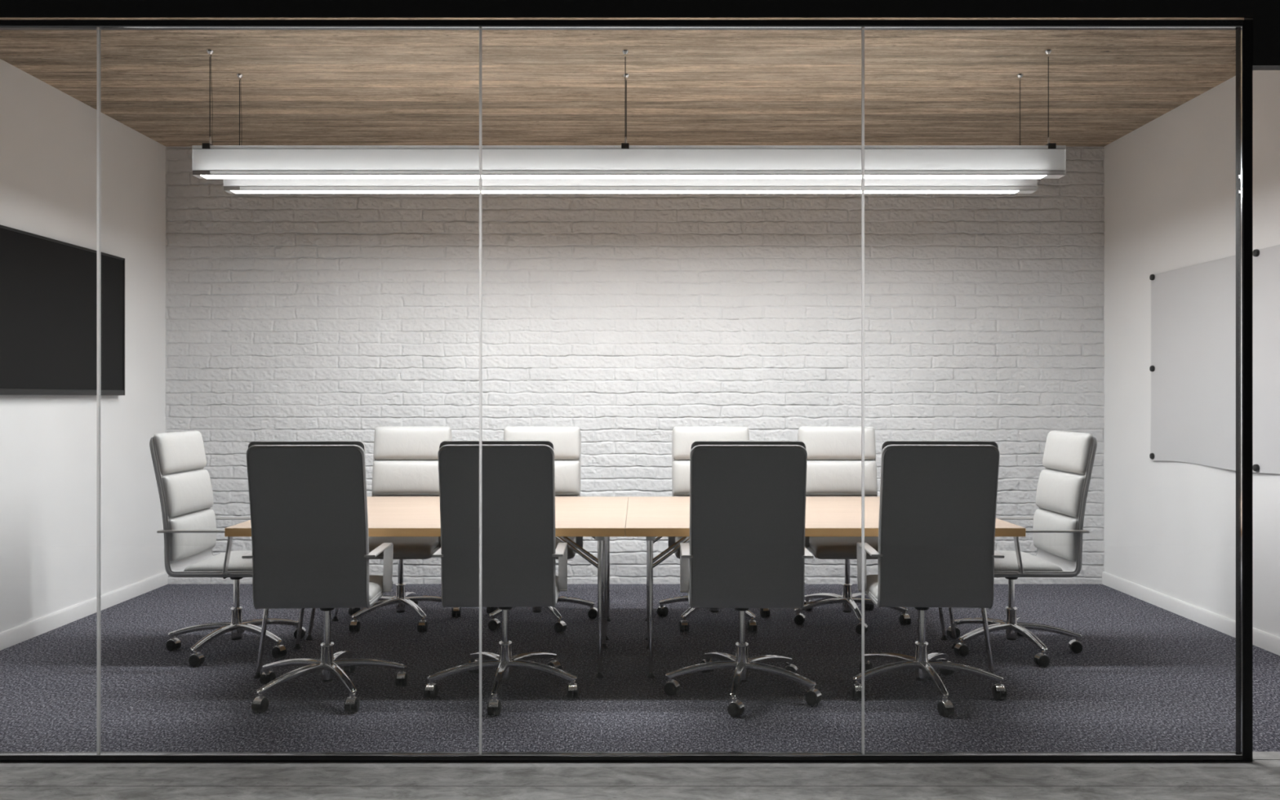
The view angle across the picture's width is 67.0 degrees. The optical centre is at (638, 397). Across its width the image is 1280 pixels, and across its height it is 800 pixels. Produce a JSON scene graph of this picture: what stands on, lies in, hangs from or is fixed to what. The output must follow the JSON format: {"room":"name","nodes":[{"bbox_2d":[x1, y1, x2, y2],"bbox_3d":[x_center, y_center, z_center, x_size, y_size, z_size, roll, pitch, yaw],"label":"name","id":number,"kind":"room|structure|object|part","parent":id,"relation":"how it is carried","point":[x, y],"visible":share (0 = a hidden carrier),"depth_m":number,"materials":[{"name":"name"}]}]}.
{"room":"office","nodes":[
{"label":"office","id":0,"kind":"room"},
{"bbox_2d":[0,58,166,632],"bbox_3d":[-3.305,-0.220,5.099,0.120,3.000,3.323,0,0,0],"label":"wall","id":1,"kind":"structure","parent":0,"point":[48,136],"depth_m":5.63,"materials":[{"name":"white paint"}]},
{"bbox_2d":[0,224,124,395],"bbox_3d":[-3.216,-0.437,5.245,0.058,0.850,1.502,0,0,0],"label":"television","id":2,"kind":"object","parent":1,"relation":"attached to","point":[48,286],"visible":1,"depth_m":5.30,"materials":[{"name":"black plastic"}]},
{"bbox_2d":[0,571,168,650],"bbox_3d":[-3.237,1.238,5.035,0.016,0.085,3.189,0,0,0],"label":"baseboard","id":3,"kind":"structure","parent":1,"relation":"attached to","point":[9,637],"depth_m":5.55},
{"bbox_2d":[0,17,1244,146],"bbox_3d":[-0.028,-1.770,5.102,6.675,0.100,3.318,0,0,0],"label":"ceiling","id":4,"kind":"structure","parent":0,"point":[298,87],"depth_m":5.19,"materials":[{"name":"brown wood"}]},
{"bbox_2d":[191,48,1066,178],"bbox_3d":[-0.049,-1.406,4.787,4.292,0.628,0.094,0,0,0],"label":"pendant lamp","id":5,"kind":"object","parent":4,"relation":"hanging from","point":[209,161],"visible":1,"depth_m":4.75,"materials":[{"name":"white metal"}]},
{"bbox_3d":[-2.116,-1.476,4.789,0.009,0.473,0.005,0,0,-16],"label":"supply cord","id":6,"kind":"part","parent":5,"relation":"part of","materials":[{"name":"black metal"}]},
{"bbox_2d":[201,175,1044,178],"bbox_3d":[-0.077,-1.094,4.787,4.160,0.004,0.070,0,0,0],"label":"diffuser","id":7,"kind":"object","parent":5,"relation":"attached to","point":[202,176],"depth_m":4.79,"materials":[{"name":"white plastic"}]},
{"bbox_2d":[222,72,1037,193],"bbox_3d":[-0.047,-1.406,5.142,4.297,0.628,0.094,0,0,0],"label":"pendant lamp","id":8,"kind":"object","parent":4,"relation":"hanging from","point":[229,185],"visible":0.49,"depth_m":5.10,"materials":[{"name":"white metal"}]},
{"bbox_2d":[232,191,1017,193],"bbox_3d":[-0.074,-1.094,5.142,4.164,0.004,0.070,0,0,0],"label":"diffuser","id":9,"kind":"object","parent":8,"relation":"attached to","point":[233,192],"depth_m":5.15,"materials":[{"name":"white plastic"}]},
{"bbox_2d":[164,146,1104,584],"bbox_3d":[-0.028,-0.220,6.689,6.435,3.000,0.144,0,0,0],"label":"wall","id":10,"kind":"structure","parent":0,"point":[625,320],"depth_m":6.63,"materials":[{"name":"brick"}]},
{"bbox_2d":[0,583,1279,799],"bbox_3d":[0.250,1.319,2.631,11.500,0.082,8.261,0,0,0],"label":"floor","id":11,"kind":"structure","parent":0,"point":[1145,677],"depth_m":4.01,"materials":[{"name":"carpet"}]},
{"bbox_2d":[149,430,306,666],"bbox_3d":[-2.062,0.728,4.910,0.666,1.104,0.677,0,0,0],"label":"office chair","id":12,"kind":"object","parent":11,"relation":"on","point":[179,459],"visible":0.91,"depth_m":4.81,"materials":[{"name":"white leather"}]},
{"bbox_2d":[153,430,206,475],"bbox_3d":[-2.323,0.277,4.920,0.071,0.202,0.462,0,0,0],"label":"cushion","id":13,"kind":"object","parent":12,"relation":"on","point":[175,453],"depth_m":4.84,"materials":[{"name":"white leather"}]},
{"bbox_2d":[161,469,213,517],"bbox_3d":[-2.285,0.483,4.920,0.072,0.206,0.462,0,0,0],"label":"cushion","id":14,"kind":"object","parent":12,"relation":"on","point":[185,493],"depth_m":4.84,"materials":[{"name":"white leather"}]},
{"bbox_2d":[168,508,216,561],"bbox_3d":[-2.259,0.695,4.920,0.057,0.211,0.462,0,0,0],"label":"cushion","id":15,"kind":"object","parent":12,"relation":"on","point":[182,547],"depth_m":4.84,"materials":[{"name":"white leather"}]},
{"bbox_3d":[-2.145,0.761,4.693,0.350,0.239,0.082,0,0,0],"label":"armrest","id":16,"kind":"part","parent":12,"relation":"part of","materials":[{"name":"metal"}]},
{"bbox_2d":[183,550,252,571],"bbox_3d":[-1.996,0.835,4.920,0.439,0.063,0.458,0,0,0],"label":"seat cushion","id":17,"kind":"object","parent":12,"relation":"on","point":[215,563],"depth_m":4.71,"materials":[{"name":"white leather"}]},
{"bbox_3d":[-2.145,0.761,5.147,0.350,0.239,0.082,0,0,0],"label":"armrest","id":18,"kind":"part","parent":12,"relation":"part of","materials":[{"name":"metal"}]},
{"bbox_3d":[-2.048,1.006,4.920,0.031,0.168,0.031,0,0,0],"label":"gas rod","id":19,"kind":"part","parent":12,"relation":"part of","materials":[{"name":"silver metal"}]},
{"bbox_3d":[-1.900,1.186,4.831,0.324,0.080,0.039,0,0,31],"label":"leg","id":20,"kind":"part","parent":12,"relation":"part of","materials":[{"name":"silver metal"}]},
{"bbox_3d":[-1.918,1.186,5.033,0.324,0.080,0.039,0,0,-41],"label":"leg","id":21,"kind":"part","parent":12,"relation":"part of","materials":[{"name":"silver metal"}]},
{"bbox_2d":[241,440,408,712],"bbox_3d":[-1.350,0.728,4.202,0.655,1.104,0.673,0,0,-3],"label":"office chair","id":22,"kind":"object","parent":11,"relation":"on","point":[308,500],"visible":1,"depth_m":3.94,"materials":[{"name":"black leather"}]},
{"bbox_3d":[-1.576,0.761,4.093,0.082,0.239,0.350,0,0,-3],"label":"armrest","id":23,"kind":"part","parent":22,"relation":"part of","materials":[{"name":"metal"}]},
{"bbox_3d":[-1.455,1.186,4.060,0.039,0.080,0.324,0,0,36],"label":"leg","id":24,"kind":"part","parent":22,"relation":"part of","materials":[{"name":"silver metal"}]},
{"bbox_2d":[248,440,366,479],"bbox_3d":[-1.341,0.277,3.925,0.462,0.202,0.071,0,0,-3],"label":"cushion","id":25,"kind":"object","parent":22,"relation":"on","point":[307,464],"depth_m":3.88,"materials":[{"name":"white leather"}]},
{"bbox_3d":[-1.354,1.006,4.200,0.031,0.168,0.031,0,0,-3],"label":"gas rod","id":26,"kind":"part","parent":22,"relation":"part of","materials":[{"name":"silver metal"}]},
{"bbox_3d":[-1.253,1.186,4.060,0.039,0.080,0.324,0,0,-36],"label":"leg","id":27,"kind":"part","parent":22,"relation":"part of","materials":[{"name":"silver metal"}]},
{"bbox_3d":[-1.123,0.761,4.114,0.082,0.239,0.350,0,0,-3],"label":"armrest","id":28,"kind":"part","parent":22,"relation":"part of","materials":[{"name":"metal"}]},
{"bbox_2d":[368,574,392,599],"bbox_3d":[-1.356,0.835,4.252,0.458,0.063,0.439,0,0,-3],"label":"seat cushion","id":29,"kind":"object","parent":22,"relation":"on","point":[378,584],"depth_m":4.24,"materials":[{"name":"white leather"}]},
{"bbox_2d":[348,426,460,631],"bbox_3d":[-1.367,0.728,5.581,0.660,1.104,0.652,0,0,0],"label":"office chair","id":30,"kind":"object","parent":11,"relation":"on","point":[406,458],"visible":0.59,"depth_m":5.76,"materials":[{"name":"white leather"}]},
{"bbox_3d":[-1.469,1.186,5.410,0.039,0.080,0.324,0,0,36],"label":"leg","id":31,"kind":"part","parent":30,"relation":"part of","materials":[{"name":"silver metal"}]},
{"bbox_3d":[-1.368,1.006,5.550,0.031,0.168,0.031,0,0,0],"label":"gas rod","id":32,"kind":"part","parent":30,"relation":"part of","materials":[{"name":"silver metal"}]},
{"bbox_2d":[368,536,438,555],"bbox_3d":[-1.368,0.835,5.498,0.458,0.063,0.439,0,0,0],"label":"seat cushion","id":33,"kind":"object","parent":30,"relation":"on","point":[402,545],"depth_m":5.35,"materials":[{"name":"white leather"}]},
{"bbox_2d":[371,460,439,495],"bbox_3d":[-1.368,0.483,5.787,0.462,0.206,0.072,0,0,0],"label":"cushion","id":34,"kind":"object","parent":30,"relation":"on","point":[389,477],"depth_m":5.76,"materials":[{"name":"white leather"}]},
{"bbox_2d":[373,426,451,460],"bbox_3d":[-1.368,0.277,5.825,0.462,0.202,0.071,0,0,0],"label":"cushion","id":35,"kind":"object","parent":30,"relation":"on","point":[390,442],"depth_m":5.80,"materials":[{"name":"white leather"}]},
{"bbox_3d":[-1.267,1.186,5.410,0.039,0.080,0.324,0,0,-36],"label":"leg","id":36,"kind":"part","parent":30,"relation":"part of","materials":[{"name":"silver metal"}]},
{"bbox_3d":[-1.141,0.761,5.647,0.082,0.239,0.350,0,0,0],"label":"armrest","id":37,"kind":"part","parent":30,"relation":"part of","materials":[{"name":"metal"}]},
{"bbox_2d":[224,496,628,678],"bbox_3d":[-0.950,0.930,4.970,1.778,0.700,1.360,0,0,0],"label":"conference table","id":38,"kind":"object","parent":11,"relation":"on","point":[599,517],"visible":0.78,"depth_m":4.65,"materials":[{"name":"brown wood"}]},
{"bbox_3d":[-1.700,0.950,4.420,0.098,0.625,0.021,0,0,0],"label":"leg","id":39,"kind":"part","parent":38,"relation":"part of","materials":[{"name":"silver metal"}]},
{"bbox_3d":[-1.700,0.950,4.930,0.098,0.625,0.021,0,0,0],"label":"leg","id":40,"kind":"part","parent":38,"relation":"part of","materials":[{"name":"silver metal"}]},
{"bbox_3d":[-1.700,0.950,5.110,0.098,0.625,0.021,0,0,0],"label":"leg","id":41,"kind":"part","parent":38,"relation":"part of","materials":[{"name":"silver metal"}]},
{"bbox_3d":[-1.700,0.950,5.540,0.098,0.625,0.021,0,0,0],"label":"leg","id":42,"kind":"part","parent":38,"relation":"part of","materials":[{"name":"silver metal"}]},
{"bbox_3d":[-0.178,0.950,4.420,0.022,0.624,0.021,0,0,0],"label":"leg","id":43,"kind":"part","parent":38,"relation":"part of","materials":[{"name":"silver metal"}]},
{"bbox_3d":[-0.178,0.950,4.930,0.022,0.624,0.021,0,0,0],"label":"leg","id":44,"kind":"part","parent":38,"relation":"part of","materials":[{"name":"silver metal"}]},
{"bbox_3d":[-0.178,0.950,5.110,0.022,0.624,0.021,0,0,0],"label":"leg","id":45,"kind":"part","parent":38,"relation":"part of","materials":[{"name":"silver metal"}]},
{"bbox_3d":[-0.178,0.950,5.540,0.022,0.624,0.021,0,0,0],"label":"leg","id":46,"kind":"part","parent":38,"relation":"part of","materials":[{"name":"silver metal"}]},
{"bbox_2d":[423,440,578,715],"bbox_3d":[-0.586,0.728,4.199,0.654,1.103,0.657,0,0,-1],"label":"office chair","id":47,"kind":"object","parent":11,"relation":"on","point":[519,551],"visible":0.99,"depth_m":3.96,"materials":[{"name":"black leather"}]},
{"bbox_3d":[-0.809,0.761,4.123,0.082,0.239,0.350,0,0,-1],"label":"armrest","id":48,"kind":"part","parent":47,"relation":"part of","materials":[{"name":"metal"}]},
{"bbox_3d":[-0.685,1.186,4.365,0.039,0.080,0.324,0,0,-36],"label":"leg","id":49,"kind":"part","parent":47,"relation":"part of","materials":[{"name":"silver metal"}]},
{"bbox_2d":[439,440,553,449],"bbox_3d":[-0.578,0.277,3.950,0.462,0.202,0.071,0,0,-1],"label":"cushion","id":50,"kind":"object","parent":47,"relation":"on","point":[548,444],"depth_m":3.91,"materials":[{"name":"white leather"}]},
{"bbox_3d":[-0.584,1.006,4.225,0.031,0.168,0.031,0,0,-1],"label":"gas rod","id":51,"kind":"part","parent":47,"relation":"part of","materials":[{"name":"silver metal"}]},
{"bbox_3d":[-0.483,1.186,4.365,0.039,0.080,0.324,0,0,36],"label":"leg","id":52,"kind":"part","parent":47,"relation":"part of","materials":[{"name":"silver metal"}]},
{"bbox_2d":[555,575,558,595],"bbox_3d":[-0.585,0.835,4.277,0.458,0.063,0.439,0,0,-1],"label":"seat cushion","id":53,"kind":"object","parent":47,"relation":"on","point":[557,577],"depth_m":4.26,"materials":[{"name":"white leather"}]},
{"bbox_3d":[-0.355,0.761,4.133,0.082,0.239,0.350,0,0,-1],"label":"armrest","id":54,"kind":"part","parent":47,"relation":"part of","materials":[{"name":"metal"}]},
{"bbox_2d":[486,426,597,632],"bbox_3d":[-0.566,0.728,5.568,0.664,1.103,0.670,0,0,0],"label":"office chair","id":55,"kind":"object","parent":11,"relation":"on","point":[566,440],"visible":0.41,"depth_m":5.79,"materials":[{"name":"white leather"}]},
{"bbox_3d":[-0.706,1.186,5.426,0.039,0.080,0.324,0,0,44],"label":"leg","id":56,"kind":"part","parent":55,"relation":"part of","materials":[{"name":"silver metal"}]},
{"bbox_2d":[503,426,580,460],"bbox_3d":[-0.586,0.277,5.825,0.462,0.202,0.071,0,0,0],"label":"cushion","id":57,"kind":"object","parent":55,"relation":"on","point":[566,440],"depth_m":5.81,"materials":[{"name":"white leather"}]},
{"bbox_3d":[-0.505,1.186,5.398,0.039,0.080,0.324,0,0,-28],"label":"leg","id":58,"kind":"part","parent":55,"relation":"part of","materials":[{"name":"silver metal"}]},
{"bbox_2d":[555,536,576,555],"bbox_3d":[-0.586,0.835,5.498,0.458,0.063,0.439,0,0,0],"label":"seat cushion","id":59,"kind":"object","parent":55,"relation":"on","point":[570,552],"depth_m":5.35,"materials":[{"name":"white leather"}]},
{"bbox_2d":[554,460,579,495],"bbox_3d":[-0.586,0.483,5.787,0.462,0.206,0.072,0,0,0],"label":"cushion","id":60,"kind":"object","parent":55,"relation":"on","point":[566,472],"depth_m":5.76,"materials":[{"name":"white leather"}]},
{"bbox_3d":[-0.359,0.761,5.647,0.082,0.239,0.350,0,0,0],"label":"armrest","id":61,"kind":"part","parent":55,"relation":"part of","materials":[{"name":"metal"}]},
{"bbox_2d":[657,426,770,631],"bbox_3d":[0.434,0.728,5.581,0.658,1.104,0.652,0,0,0],"label":"office chair","id":62,"kind":"object","parent":11,"relation":"on","point":[682,437],"visible":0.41,"depth_m":5.79,"materials":[{"name":"white leather"}]},
{"bbox_3d":[0.207,0.761,5.647,0.082,0.239,0.350,0,0,0],"label":"armrest","id":63,"kind":"part","parent":62,"relation":"part of","materials":[{"name":"metal"}]},
{"bbox_2d":[672,460,689,495],"bbox_3d":[0.434,0.483,5.787,0.462,0.206,0.072,0,0,0],"label":"cushion","id":64,"kind":"object","parent":62,"relation":"on","point":[681,468],"depth_m":5.77,"materials":[{"name":"white leather"}]},
{"bbox_2d":[675,536,689,555],"bbox_3d":[0.434,0.835,5.498,0.458,0.063,0.439,0,0,0],"label":"seat cushion","id":65,"kind":"object","parent":62,"relation":"on","point":[677,553],"depth_m":5.38,"materials":[{"name":"white leather"}]},
{"bbox_3d":[0.333,1.186,5.410,0.039,0.080,0.324,0,0,36],"label":"leg","id":66,"kind":"part","parent":62,"relation":"part of","materials":[{"name":"silver metal"}]},
{"bbox_2d":[672,426,749,460],"bbox_3d":[0.434,0.277,5.825,0.462,0.202,0.071,0,0,0],"label":"cushion","id":67,"kind":"object","parent":62,"relation":"on","point":[683,437],"depth_m":5.81,"materials":[{"name":"white leather"}]},
{"bbox_3d":[0.535,1.186,5.410,0.039,0.080,0.324,0,0,-36],"label":"leg","id":68,"kind":"part","parent":62,"relation":"part of","materials":[{"name":"silver metal"}]},
{"bbox_2d":[663,440,822,716],"bbox_3d":[0.438,0.728,4.189,0.658,1.103,0.677,0,0,1],"label":"office chair","id":69,"kind":"object","parent":11,"relation":"on","point":[746,549],"visible":1,"depth_m":3.94,"materials":[{"name":"black leather"}]},
{"bbox_3d":[0.218,0.761,4.108,0.082,0.239,0.350,0,0,1],"label":"armrest","id":70,"kind":"part","parent":69,"relation":"part of","materials":[{"name":"metal"}]},
{"bbox_3d":[0.448,1.006,4.200,0.031,0.168,0.031,0,0,1],"label":"gas rod","id":71,"kind":"part","parent":69,"relation":"part of","materials":[{"name":"silver metal"}]},
{"bbox_2d":[690,440,805,450],"bbox_3d":[0.441,0.277,3.925,0.462,0.202,0.071,0,0,1],"label":"cushion","id":72,"kind":"object","parent":69,"relation":"on","point":[695,444],"depth_m":3.89,"materials":[{"name":"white leather"}]},
{"bbox_3d":[0.576,1.186,4.315,0.324,0.080,0.039,0,0,-42],"label":"leg","id":73,"kind":"part","parent":69,"relation":"part of","materials":[{"name":"silver metal"}]},
{"bbox_3d":[0.597,1.186,4.114,0.324,0.080,0.039,0,0,30],"label":"leg","id":74,"kind":"part","parent":69,"relation":"part of","materials":[{"name":"silver metal"}]},
{"bbox_3d":[0.672,0.761,4.098,0.082,0.239,0.350,0,0,1],"label":"armrest","id":75,"kind":"part","parent":69,"relation":"part of","materials":[{"name":"metal"}]},
{"bbox_2d":[625,496,1026,678],"bbox_3d":[0.828,0.930,4.970,1.778,0.700,1.360,0,0,0],"label":"conference table","id":76,"kind":"object","parent":11,"relation":"on","point":[651,517],"visible":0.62,"depth_m":4.53,"materials":[{"name":"brown wood"}]},
{"bbox_3d":[0.053,0.950,5.540,0.022,0.624,0.021,0,0,0],"label":"leg","id":77,"kind":"part","parent":76,"relation":"part of","materials":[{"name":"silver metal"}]},
{"bbox_3d":[0.053,0.950,4.930,0.022,0.624,0.021,0,0,0],"label":"leg","id":78,"kind":"part","parent":76,"relation":"part of","materials":[{"name":"silver metal"}]},
{"bbox_3d":[0.053,0.950,4.420,0.022,0.624,0.021,0,0,0],"label":"leg","id":79,"kind":"part","parent":76,"relation":"part of","materials":[{"name":"silver metal"}]},
{"bbox_3d":[1.572,0.950,5.110,0.098,0.625,0.021,0,0,0],"label":"leg","id":80,"kind":"part","parent":76,"relation":"part of","materials":[{"name":"silver metal"}]},
{"bbox_3d":[1.572,0.950,4.930,0.098,0.625,0.021,0,0,0],"label":"leg","id":81,"kind":"part","parent":76,"relation":"part of","materials":[{"name":"silver metal"}]},
{"bbox_3d":[1.572,0.950,4.420,0.098,0.625,0.021,0,0,0],"label":"leg","id":82,"kind":"part","parent":76,"relation":"part of","materials":[{"name":"silver metal"}]},
{"bbox_2d":[794,426,911,634],"bbox_3d":[1.200,0.728,5.540,0.655,1.104,0.689,0,0,0],"label":"office chair","id":83,"kind":"object","parent":11,"relation":"on","point":[833,466],"visible":0.62,"depth_m":5.76,"materials":[{"name":"white leather"}]},
{"bbox_3d":[0.969,0.761,5.647,0.082,0.239,0.350,0,0,0],"label":"armrest","id":84,"kind":"part","parent":83,"relation":"part of","materials":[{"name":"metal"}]},
{"bbox_3d":[1.095,1.186,5.690,0.039,0.080,0.324,0,0,-36],"label":"leg","id":85,"kind":"part","parent":83,"relation":"part of","materials":[{"name":"silver metal"}]},
{"bbox_2d":[798,426,875,460],"bbox_3d":[1.196,0.277,5.825,0.462,0.202,0.071,0,0,0],"label":"cushion","id":86,"kind":"object","parent":83,"relation":"on","point":[821,442],"depth_m":5.80,"materials":[{"name":"white leather"}]},
{"bbox_2d":[805,460,877,495],"bbox_3d":[1.196,0.483,5.787,0.462,0.206,0.072,0,0,0],"label":"cushion","id":87,"kind":"object","parent":83,"relation":"on","point":[824,477],"depth_m":5.76,"materials":[{"name":"white leather"}]},
{"bbox_2d":[808,536,878,555],"bbox_3d":[1.196,0.835,5.498,0.458,0.063,0.439,0,0,0],"label":"seat cushion","id":88,"kind":"object","parent":83,"relation":"on","point":[818,545],"depth_m":5.34,"materials":[{"name":"white leather"}]},
{"bbox_3d":[1.196,1.006,5.550,0.031,0.168,0.031,0,0,0],"label":"gas rod","id":89,"kind":"part","parent":83,"relation":"part of","materials":[{"name":"silver metal"}]},
{"bbox_3d":[1.297,1.186,5.690,0.039,0.080,0.324,0,0,36],"label":"leg","id":90,"kind":"part","parent":83,"relation":"part of","materials":[{"name":"silver metal"}]},
{"bbox_2d":[851,440,1007,715],"bbox_3d":[1.236,0.728,4.181,0.659,1.104,0.653,0,0,3],"label":"office chair","id":91,"kind":"object","parent":11,"relation":"on","point":[938,500],"visible":0.97,"depth_m":3.95,"materials":[{"name":"black leather"}]},
{"bbox_3d":[1.001,0.761,4.130,0.082,0.239,0.350,0,0,3],"label":"armrest","id":92,"kind":"part","parent":91,"relation":"part of","materials":[{"name":"metal"}]},
{"bbox_2d":[866,574,877,599],"bbox_3d":[1.235,0.835,4.267,0.458,0.063,0.439,0,0,3],"label":"seat cushion","id":93,"kind":"object","parent":91,"relation":"on","point":[872,580],"depth_m":4.22,"materials":[{"name":"white leather"}]},
{"bbox_3d":[1.131,1.186,4.355,0.039,0.080,0.324,0,0,-36],"label":"leg","id":94,"kind":"part","parent":91,"relation":"part of","materials":[{"name":"silver metal"}]},
{"bbox_3d":[1.232,1.006,4.215,0.031,0.168,0.031,0,0,3],"label":"gas rod","id":95,"kind":"part","parent":91,"relation":"part of","materials":[{"name":"silver metal"}]},
{"bbox_3d":[1.334,1.186,4.355,0.039,0.080,0.324,0,0,36],"label":"leg","id":96,"kind":"part","parent":91,"relation":"part of","materials":[{"name":"silver metal"}]},
{"bbox_2d":[881,440,997,451],"bbox_3d":[1.218,0.277,3.941,0.462,0.202,0.071,0,0,3],"label":"cushion","id":97,"kind":"object","parent":91,"relation":"on","point":[886,445],"depth_m":3.90,"materials":[{"name":"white leather"}]},
{"bbox_3d":[1.454,0.761,4.106,0.082,0.239,0.350,0,0,3],"label":"armrest","id":98,"kind":"part","parent":91,"relation":"part of","materials":[{"name":"metal"}]},
{"bbox_2d":[946,430,1097,666],"bbox_3d":[1.897,0.728,4.897,0.666,1.104,0.648,0,0,0],"label":"office chair","id":99,"kind":"object","parent":11,"relation":"on","point":[1068,457],"visible":0.9,"depth_m":4.81,"materials":[{"name":"white leather"}]},
{"bbox_3d":[1.780,1.186,5.048,0.039,0.080,0.324,0,0,-42],"label":"leg","id":100,"kind":"part","parent":99,"relation":"part of","materials":[{"name":"silver metal"}]},
{"bbox_3d":[1.895,1.006,4.920,0.031,0.168,0.031,0,0,0],"label":"gas rod","id":101,"kind":"part","parent":99,"relation":"part of","materials":[{"name":"silver metal"}]},
{"bbox_3d":[1.992,0.761,5.147,0.350,0.239,0.082,0,0,0],"label":"armrest","id":102,"kind":"part","parent":99,"relation":"part of","materials":[{"name":"metal"}]},
{"bbox_3d":[1.981,1.186,5.069,0.039,0.080,0.324,0,0,30],"label":"leg","id":103,"kind":"part","parent":99,"relation":"part of","materials":[{"name":"silver metal"}]},
{"bbox_2d":[994,550,1062,571],"bbox_3d":[1.843,0.835,4.920,0.439,0.063,0.458,0,0,0],"label":"seat cushion","id":104,"kind":"object","parent":99,"relation":"on","point":[1010,562],"depth_m":4.72,"materials":[{"name":"white leather"}]},
{"bbox_3d":[1.992,0.761,4.693,0.350,0.239,0.082,0,0,0],"label":"armrest","id":105,"kind":"part","parent":99,"relation":"part of","materials":[{"name":"metal"}]},
{"bbox_2d":[1032,508,1078,561],"bbox_3d":[2.106,0.695,4.920,0.057,0.211,0.462,0,0,0],"label":"cushion","id":106,"kind":"object","parent":99,"relation":"on","point":[1062,547],"depth_m":4.84,"materials":[{"name":"white leather"}]},
{"bbox_2d":[1035,469,1084,517],"bbox_3d":[2.132,0.483,4.920,0.072,0.206,0.462,0,0,0],"label":"cushion","id":107,"kind":"object","parent":99,"relation":"on","point":[1060,493],"depth_m":4.83,"materials":[{"name":"white leather"}]},
{"bbox_2d":[1042,430,1093,475],"bbox_3d":[2.170,0.277,4.920,0.071,0.202,0.462,0,0,0],"label":"cushion","id":108,"kind":"object","parent":99,"relation":"on","point":[1065,453],"depth_m":4.83,"materials":[{"name":"white leather"}]},
{"bbox_2d":[0,0,1279,70],"bbox_3d":[0.250,-0.420,3.418,11.500,3.400,0.050,0,0,0],"label":"wall","id":109,"kind":"structure","parent":0,"point":[1264,15],"depth_m":3.39,"materials":[{"name":"black paint"}]},
{"bbox_2d":[0,19,1252,761],"bbox_3d":[-0.545,-0.023,3.416,5.400,2.606,0.046,0,0,0],"label":"glass wall","id":110,"kind":"structure","parent":109,"relation":"in","point":[1243,28],"depth_m":3.40,"materials":[{"name":"clear glass"}]},
{"bbox_3d":[-0.561,1.270,3.416,5.367,0.020,0.046,0,0,0],"label":"sill rail","id":111,"kind":"part","parent":110,"relation":"part of","materials":[{"name":"black metal"}]},
{"bbox_3d":[-0.561,-1.316,3.416,5.367,0.020,0.046,0,0,0],"label":"head rail","id":112,"kind":"part","parent":110,"relation":"part of","materials":[{"name":"black metal"}]},
{"bbox_2d":[1103,70,1279,637],"bbox_3d":[3.250,-0.220,5.099,0.120,3.000,3.323,0,0,0],"label":"wall","id":113,"kind":"structure","parent":0,"point":[1170,184],"depth_m":5.73,"materials":[{"name":"white paint"}]},
{"bbox_2d":[1102,571,1279,655],"bbox_3d":[3.182,1.238,5.035,0.016,0.085,3.189,0,0,0],"label":"baseboard","id":114,"kind":"structure","parent":113,"relation":"attached to","point":[1268,642],"depth_m":5.58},
{"bbox_2d":[1149,244,1279,474],"bbox_3d":[3.171,-0.182,4.957,0.037,1.154,2.055,0,0,0],"label":"whiteboard","id":115,"kind":"object","parent":113,"relation":"attached to","point":[1193,367],"visible":0.96,"depth_m":5.36,"materials":[{"name":"white glass"}]}
]}

